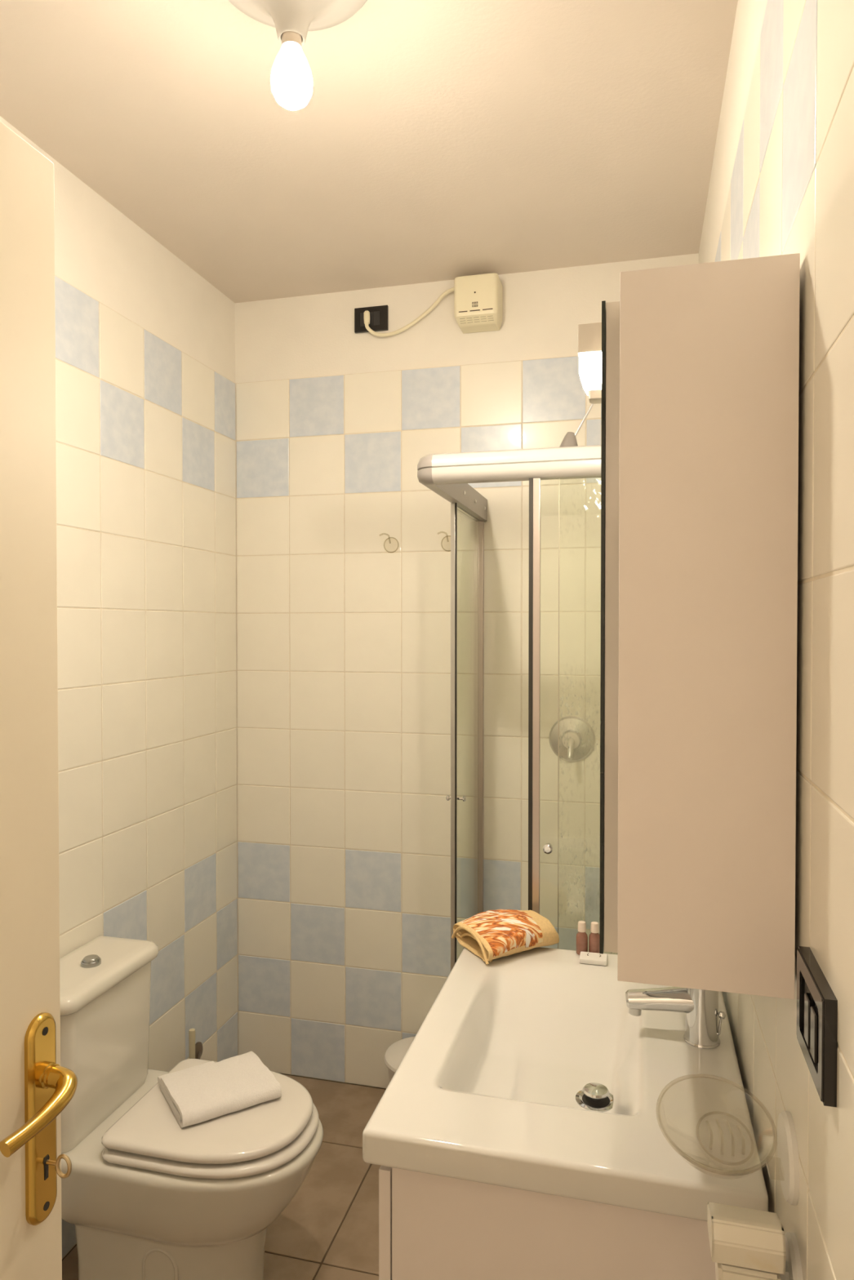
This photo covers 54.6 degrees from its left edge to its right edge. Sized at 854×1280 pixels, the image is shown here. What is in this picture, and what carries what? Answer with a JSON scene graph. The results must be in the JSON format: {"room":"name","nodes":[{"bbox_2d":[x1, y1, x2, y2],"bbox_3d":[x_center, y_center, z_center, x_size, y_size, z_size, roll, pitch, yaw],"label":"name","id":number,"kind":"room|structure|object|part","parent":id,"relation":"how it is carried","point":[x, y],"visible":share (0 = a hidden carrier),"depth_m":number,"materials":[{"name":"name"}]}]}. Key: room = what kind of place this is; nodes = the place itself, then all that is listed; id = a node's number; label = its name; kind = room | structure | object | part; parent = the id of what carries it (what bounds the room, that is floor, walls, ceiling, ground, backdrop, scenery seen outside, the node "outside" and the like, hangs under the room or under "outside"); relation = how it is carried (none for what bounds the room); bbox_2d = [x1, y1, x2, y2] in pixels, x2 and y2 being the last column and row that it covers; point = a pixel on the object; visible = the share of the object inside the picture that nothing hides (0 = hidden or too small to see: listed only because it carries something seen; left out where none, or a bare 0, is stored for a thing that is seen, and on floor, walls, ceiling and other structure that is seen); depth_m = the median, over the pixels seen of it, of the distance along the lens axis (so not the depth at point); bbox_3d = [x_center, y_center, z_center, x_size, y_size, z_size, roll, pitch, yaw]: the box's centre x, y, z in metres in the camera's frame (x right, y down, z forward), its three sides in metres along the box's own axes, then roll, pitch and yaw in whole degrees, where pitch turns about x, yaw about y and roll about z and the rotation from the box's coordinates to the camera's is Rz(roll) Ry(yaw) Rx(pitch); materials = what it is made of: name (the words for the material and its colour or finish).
{"room":"bathroom","nodes":[
{"label":"bathroom","id":0,"kind":"room"},
{"bbox_2d":[0,115,237,1258],"bbox_3d":[-1.071,0.189,1.563,0.120,2.678,2.782,0,1,14],"label":"wall","id":1,"kind":"structure","parent":0,"point":[145,344],"depth_m":2.38,"materials":[{"name":"tile"}]},
{"bbox_2d":[188,1028,202,1059],"bbox_3d":[-0.702,1.320,2.554,0.110,0.285,0.205,0,1,14],"label":"toilet brush","id":2,"kind":"object","parent":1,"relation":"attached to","point":[195,1050],"visible":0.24,"depth_m":2.50,"materials":[{"name":"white plastic"}]},
{"bbox_3d":[-0.711,1.266,2.504,0.020,0.175,0.020,0,1,14],"label":"handle","id":3,"kind":"part","parent":2,"relation":"part of","materials":[{"name":"white plastic"}]},
{"bbox_2d":[62,1073,386,1279],"bbox_3d":[-0.258,1.580,1.436,1.770,0.100,2.900,0,1,14],"label":"floor","id":4,"kind":"structure","parent":0,"point":[329,1230],"depth_m":2.20,"materials":[{"name":"tile"}]},
{"bbox_2d":[59,935,323,1279],"bbox_3d":[-0.570,1.137,1.924,0.671,0.769,0.393,0,1,14],"label":"toilet","id":5,"kind":"object","parent":4,"relation":"on","point":[146,1196],"visible":0.84,"depth_m":1.81,"materials":[{"name":"ceramic"}]},
{"bbox_3d":[-0.808,0.789,1.965,0.186,0.040,0.364,0,1,14],"label":"cistern lid","id":6,"kind":"part","parent":5,"relation":"part of","materials":[{"name":"ceramic"}]},
{"bbox_3d":[-0.586,1.398,1.815,0.089,0.132,0.009,0,1,14],"label":"pedestal moulding","id":7,"kind":"part","parent":5,"relation":"part of","materials":[{"name":"ceramic"}]},
{"bbox_3d":[-0.556,1.322,1.927,0.645,0.400,0.386,0,1,14],"label":"bowl","id":8,"kind":"part","parent":5,"relation":"part of","materials":[{"name":"ceramic"}]},
{"bbox_3d":[-0.470,1.082,1.901,0.412,0.025,0.358,0,1,14],"label":"seat lid","id":9,"kind":"part","parent":5,"relation":"part of","materials":[{"name":"plastic"}]},
{"bbox_2d":[157,1051,280,1128],"bbox_3d":[-0.492,1.048,1.950,0.228,0.038,0.220,-1,1,-32],"label":"towel","id":10,"kind":"object","parent":5,"relation":"on","point":[194,1095],"visible":1,"depth_m":1.91,"materials":[{"name":"white fabric"}]},
{"bbox_2d":[384,1036,414,1082],"bbox_3d":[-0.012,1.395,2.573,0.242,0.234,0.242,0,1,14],"label":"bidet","id":11,"kind":"object","parent":4,"relation":"on","point":[395,1053],"visible":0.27,"depth_m":2.56,"materials":[{"name":"ceramic"}]},
{"bbox_2d":[417,444,600,971],"bbox_3d":[0.389,0.536,2.237,0.685,1.962,0.751,0,1,14],"label":"shower enclosure","id":12,"kind":"object","parent":4,"relation":"on","point":[448,475],"visible":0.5,"depth_m":1.93,"materials":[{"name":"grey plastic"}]},
{"bbox_3d":[0.086,-0.412,2.327,0.042,0.069,0.698,0,1,14],"label":"rail","id":13,"kind":"part","parent":12,"relation":"part of","materials":[{"name":"grey plastic"}]},
{"bbox_3d":[0.081,0.441,2.303,0.056,0.016,0.016,0,1,14],"label":"door knob","id":14,"kind":"part","parent":12,"relation":"part of","materials":[{"name":"silver metal"}]},
{"bbox_3d":[0.325,-0.405,1.879,0.637,0.069,0.042,0,1,14],"label":"rail","id":15,"kind":"part","parent":12,"relation":"part of","materials":[{"name":"white metal"}]},
{"bbox_3d":[0.277,0.476,1.890,0.022,0.022,0.025,0,1,14],"label":"door knob","id":16,"kind":"part","parent":12,"relation":"part of","materials":[{"name":"silver metal"}]},
{"bbox_2d":[378,1165,715,1279],"bbox_3d":[0.245,1.125,1.428,0.520,0.811,0.673,0,1,14],"label":"vanity cabinet","id":17,"kind":"object","parent":4,"relation":"on","point":[432,1227],"visible":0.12,"depth_m":1.11,"materials":[{"name":"white paint"}]},
{"bbox_3d":[-0.017,1.082,1.321,0.017,0.690,0.335,0,1,14],"label":"door","id":18,"kind":"part","parent":17,"relation":"part of","materials":[{"name":"white paint"}]},
{"bbox_2d":[362,946,768,1221],"bbox_3d":[0.253,0.715,1.421,0.524,0.089,0.721,0,1,14],"label":"washbasin","id":19,"kind":"object","parent":17,"relation":"in","point":[530,1069],"visible":0.88,"depth_m":1.24,"materials":[{"name":"white ceramic"}]},
{"bbox_2d":[451,908,558,964],"bbox_3d":[0.177,0.630,1.799,0.197,0.067,0.170,0,1,-24],"label":"towel","id":20,"kind":"object","parent":19,"relation":"on","point":[490,935],"visible":1,"depth_m":1.76,"materials":[{"name":"orange fabric"}]},
{"bbox_2d":[576,920,587,955],"bbox_3d":[0.329,0.631,1.752,0.024,0.068,0.024,0,1,14],"label":"shampoo bottle","id":21,"kind":"object","parent":19,"relation":"on","point":[581,935],"visible":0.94,"depth_m":1.74,"materials":[{"name":"brown plastic"}]},
{"bbox_2d":[578,951,607,965],"bbox_3d":[0.345,0.659,1.712,0.056,0.011,0.042,0,1,14],"label":"packet","id":22,"kind":"object","parent":19,"relation":"on","point":[586,957],"visible":1,"depth_m":1.70,"materials":[{"name":"white paper"}]},
{"bbox_2d":[588,921,599,953],"bbox_3d":[0.355,0.631,1.748,0.024,0.068,0.024,0,1,14],"label":"shampoo bottle","id":23,"kind":"object","parent":19,"relation":"on","point":[593,938],"visible":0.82,"depth_m":1.74,"materials":[{"name":"brown plastic"}]},
{"bbox_2d":[625,986,725,1048],"bbox_3d":[0.418,0.608,1.395,0.162,0.124,0.059,0,1,14],"label":"tap","id":24,"kind":"object","parent":19,"relation":"on","point":[700,1006],"visible":0.59,"depth_m":1.37,"materials":[{"name":"silver metal"}]},
{"bbox_3d":[0.398,0.606,1.400,0.120,0.048,0.046,0,1,14],"label":"spout","id":25,"kind":"part","parent":24,"relation":"part of","materials":[{"name":"silver metal"}]},
{"bbox_3d":[0.485,0.634,1.366,0.018,0.042,0.013,0,1,14],"label":"plug rod","id":26,"kind":"part","parent":24,"relation":"part of","materials":[{"name":"silver metal"}]},
{"bbox_2d":[0,0,737,302],"bbox_3d":[-0.258,-1.197,1.391,1.770,0.100,2.900,0,1,14],"label":"ceiling","id":27,"kind":"structure","parent":0,"point":[433,140],"depth_m":1.85,"materials":[{"name":"paint"}]},
{"bbox_2d":[228,0,367,110],"bbox_3d":[-0.229,-1.025,1.397,0.284,0.244,0.284,0,1,14],"label":"ceiling lamp","id":28,"kind":"object","parent":27,"relation":"hanging from","point":[291,80],"visible":1,"depth_m":1.38,"materials":[{"name":"glass"}]},
{"bbox_3d":[-0.229,-0.952,1.398,0.071,0.097,0.071,0,1,14],"label":"bulb","id":29,"kind":"part","parent":28,"relation":"part of","materials":[{"name":"white glass"}]},
{"bbox_2d":[235,253,698,1088],"bbox_3d":[0.090,0.170,2.759,1.730,2.678,0.120,0,1,14],"label":"wall","id":30,"kind":"structure","parent":0,"point":[343,628],"depth_m":2.75,"materials":[{"name":"tile"}]},
{"bbox_2d":[354,305,388,333],"bbox_3d":[-0.185,-1.065,2.744,0.116,0.081,0.012,0,1,14],"label":"wall socket","id":31,"kind":"object","parent":30,"relation":"attached to","point":[379,315],"visible":0.91,"depth_m":2.74,"materials":[{"name":"black plastic"}]},
{"bbox_2d":[364,272,502,337],"bbox_3d":[0.007,-1.064,2.648,0.458,0.148,0.096,0,1,14],"label":"detector","id":32,"kind":"object","parent":30,"relation":"attached to","point":[478,298],"visible":1,"depth_m":2.57,"materials":[{"name":"white plastic"}]},
{"bbox_2d":[548,715,595,761],"bbox_3d":[0.446,0.312,2.561,0.144,0.144,0.092,0,1,14],"label":"shower mixer","id":33,"kind":"object","parent":30,"relation":"attached to","point":[576,735],"visible":0.99,"depth_m":2.58,"materials":[{"name":"silver metal"}]},
{"bbox_3d":[0.442,0.334,2.545,0.024,0.064,0.058,0,1,14],"label":"lever","id":34,"kind":"part","parent":33,"relation":"part of","materials":[{"name":"silver metal"}]},
{"bbox_2d":[698,0,853,1279],"bbox_3d":[0.526,0.196,1.150,0.120,2.678,2.782,0,1,14],"label":"wall","id":35,"kind":"structure","parent":0,"point":[781,182],"depth_m":0.80,"materials":[{"name":"tile"}]},
{"bbox_2d":[559,404,593,447],"bbox_3d":[0.537,-0.681,2.206,0.397,0.409,0.076,0,1,14],"label":"shower","id":36,"kind":"object","parent":35,"relation":"attached to","point":[570,439],"visible":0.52,"depth_m":2.23,"materials":[{"name":"silver metal"}]},
{"bbox_3d":[0.566,-0.716,2.210,0.345,0.338,0.009,0,1,11],"label":"arm","id":37,"kind":"part","parent":36,"relation":"part of","materials":[{"name":"silver metal"}]},
{"bbox_2d":[599,253,799,999],"bbox_3d":[0.381,-0.017,1.245,0.209,0.780,0.760,0,1,14],"label":"upper cabinet","id":38,"kind":"object","parent":35,"relation":"attached to","point":[700,362],"visible":1,"depth_m":0.88,"materials":[{"name":"white paint"}]},
{"bbox_2d":[577,322,601,404],"bbox_3d":[0.288,-0.439,1.314,0.092,0.118,0.084,0,1,14],"label":"lamp","id":39,"kind":"object","parent":38,"relation":"attached to","point":[589,335],"visible":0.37,"depth_m":1.30,"materials":[{"name":"glass"}]},
{"bbox_3d":[0.267,-0.423,1.320,0.044,0.057,0.044,0,1,14],"label":"lamp glass","id":40,"kind":"part","parent":39,"relation":"part of","materials":[{"name":"white glass"}]},
{"bbox_2d":[599,300,605,953],"bbox_3d":[0.282,-0.017,1.270,0.006,0.780,0.584,0,1,14],"label":"mirror","id":41,"kind":"object","parent":38,"relation":"attached to","point":[602,597],"depth_m":0.99,"materials":[{"name":"silver mirror"}]},
{"bbox_3d":[0.294,-0.018,1.267,0.018,0.777,0.580,0,1,14],"label":"mirror door","id":42,"kind":"part","parent":38,"relation":"part of","materials":[{"name":"silver metal"}]},
{"bbox_2d":[656,1073,799,1205],"bbox_3d":[0.345,0.562,0.978,0.142,0.088,0.210,0,1,14],"label":"soap dish","id":43,"kind":"object","parent":35,"relation":"attached to","point":[787,1144],"visible":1,"depth_m":0.89,"materials":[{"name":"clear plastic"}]},
{"bbox_3d":[0.343,0.586,0.984,0.131,0.031,0.196,0,1,14],"label":"dish","id":44,"kind":"part","parent":43,"relation":"part of","materials":[{"name":"clear glass"}]},
{"bbox_2d":[706,1201,803,1279],"bbox_3d":[0.345,0.673,0.877,0.090,0.152,0.092,0,1,14],"label":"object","id":45,"kind":"object","parent":35,"relation":"attached to","point":[745,1243],"visible":1,"depth_m":0.84,"materials":[{"name":"white plastic"}]},
{"bbox_3d":[0.371,0.674,0.874,0.023,0.030,0.020,0,1,14],"label":"arm","id":46,"kind":"part","parent":45,"relation":"part of","materials":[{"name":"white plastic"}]},
{"bbox_2d":[796,946,837,1106],"bbox_3d":[0.355,0.348,0.758,0.014,0.091,0.120,0,1,14],"label":"switch plate","id":47,"kind":"object","parent":35,"relation":"attached to","point":[816,1002],"visible":1,"depth_m":0.72,"materials":[{"name":"black plastic"}]},
{"bbox_3d":[-0.663,0.213,0.083,1.652,2.678,0.120,0,1,14],"label":"wall","id":48,"kind":"structure","parent":0,"visible":0},
{"bbox_2d":[0,121,77,1279],"bbox_3d":[-0.492,0.516,0.520,0.094,2.042,0.787,0,1,14],"label":"door","id":49,"kind":"structure","parent":48,"relation":"in","point":[35,1089],"depth_m":0.85,"materials":[{"name":"paint"}]},
{"bbox_3d":[-0.386,0.465,0.821,0.039,0.038,0.101,0,1,14],"label":"lever","id":50,"kind":"part","parent":49,"relation":"part of","materials":[{"name":"gold metal"}]},
{"bbox_3d":[-0.404,0.502,0.867,0.008,0.219,0.041,0,1,14],"label":"plate","id":51,"kind":"part","parent":49,"relation":"part of","materials":[{"name":"gold metal"}]},
{"bbox_2d":[45,1154,71,1178],"bbox_3d":[-0.384,0.549,0.864,0.029,0.025,0.005,0,1,14],"label":"key","id":52,"kind":"object","parent":49,"relation":"in","point":[56,1163],"visible":1,"depth_m":0.86,"materials":[{"name":"metal"}]}
]}

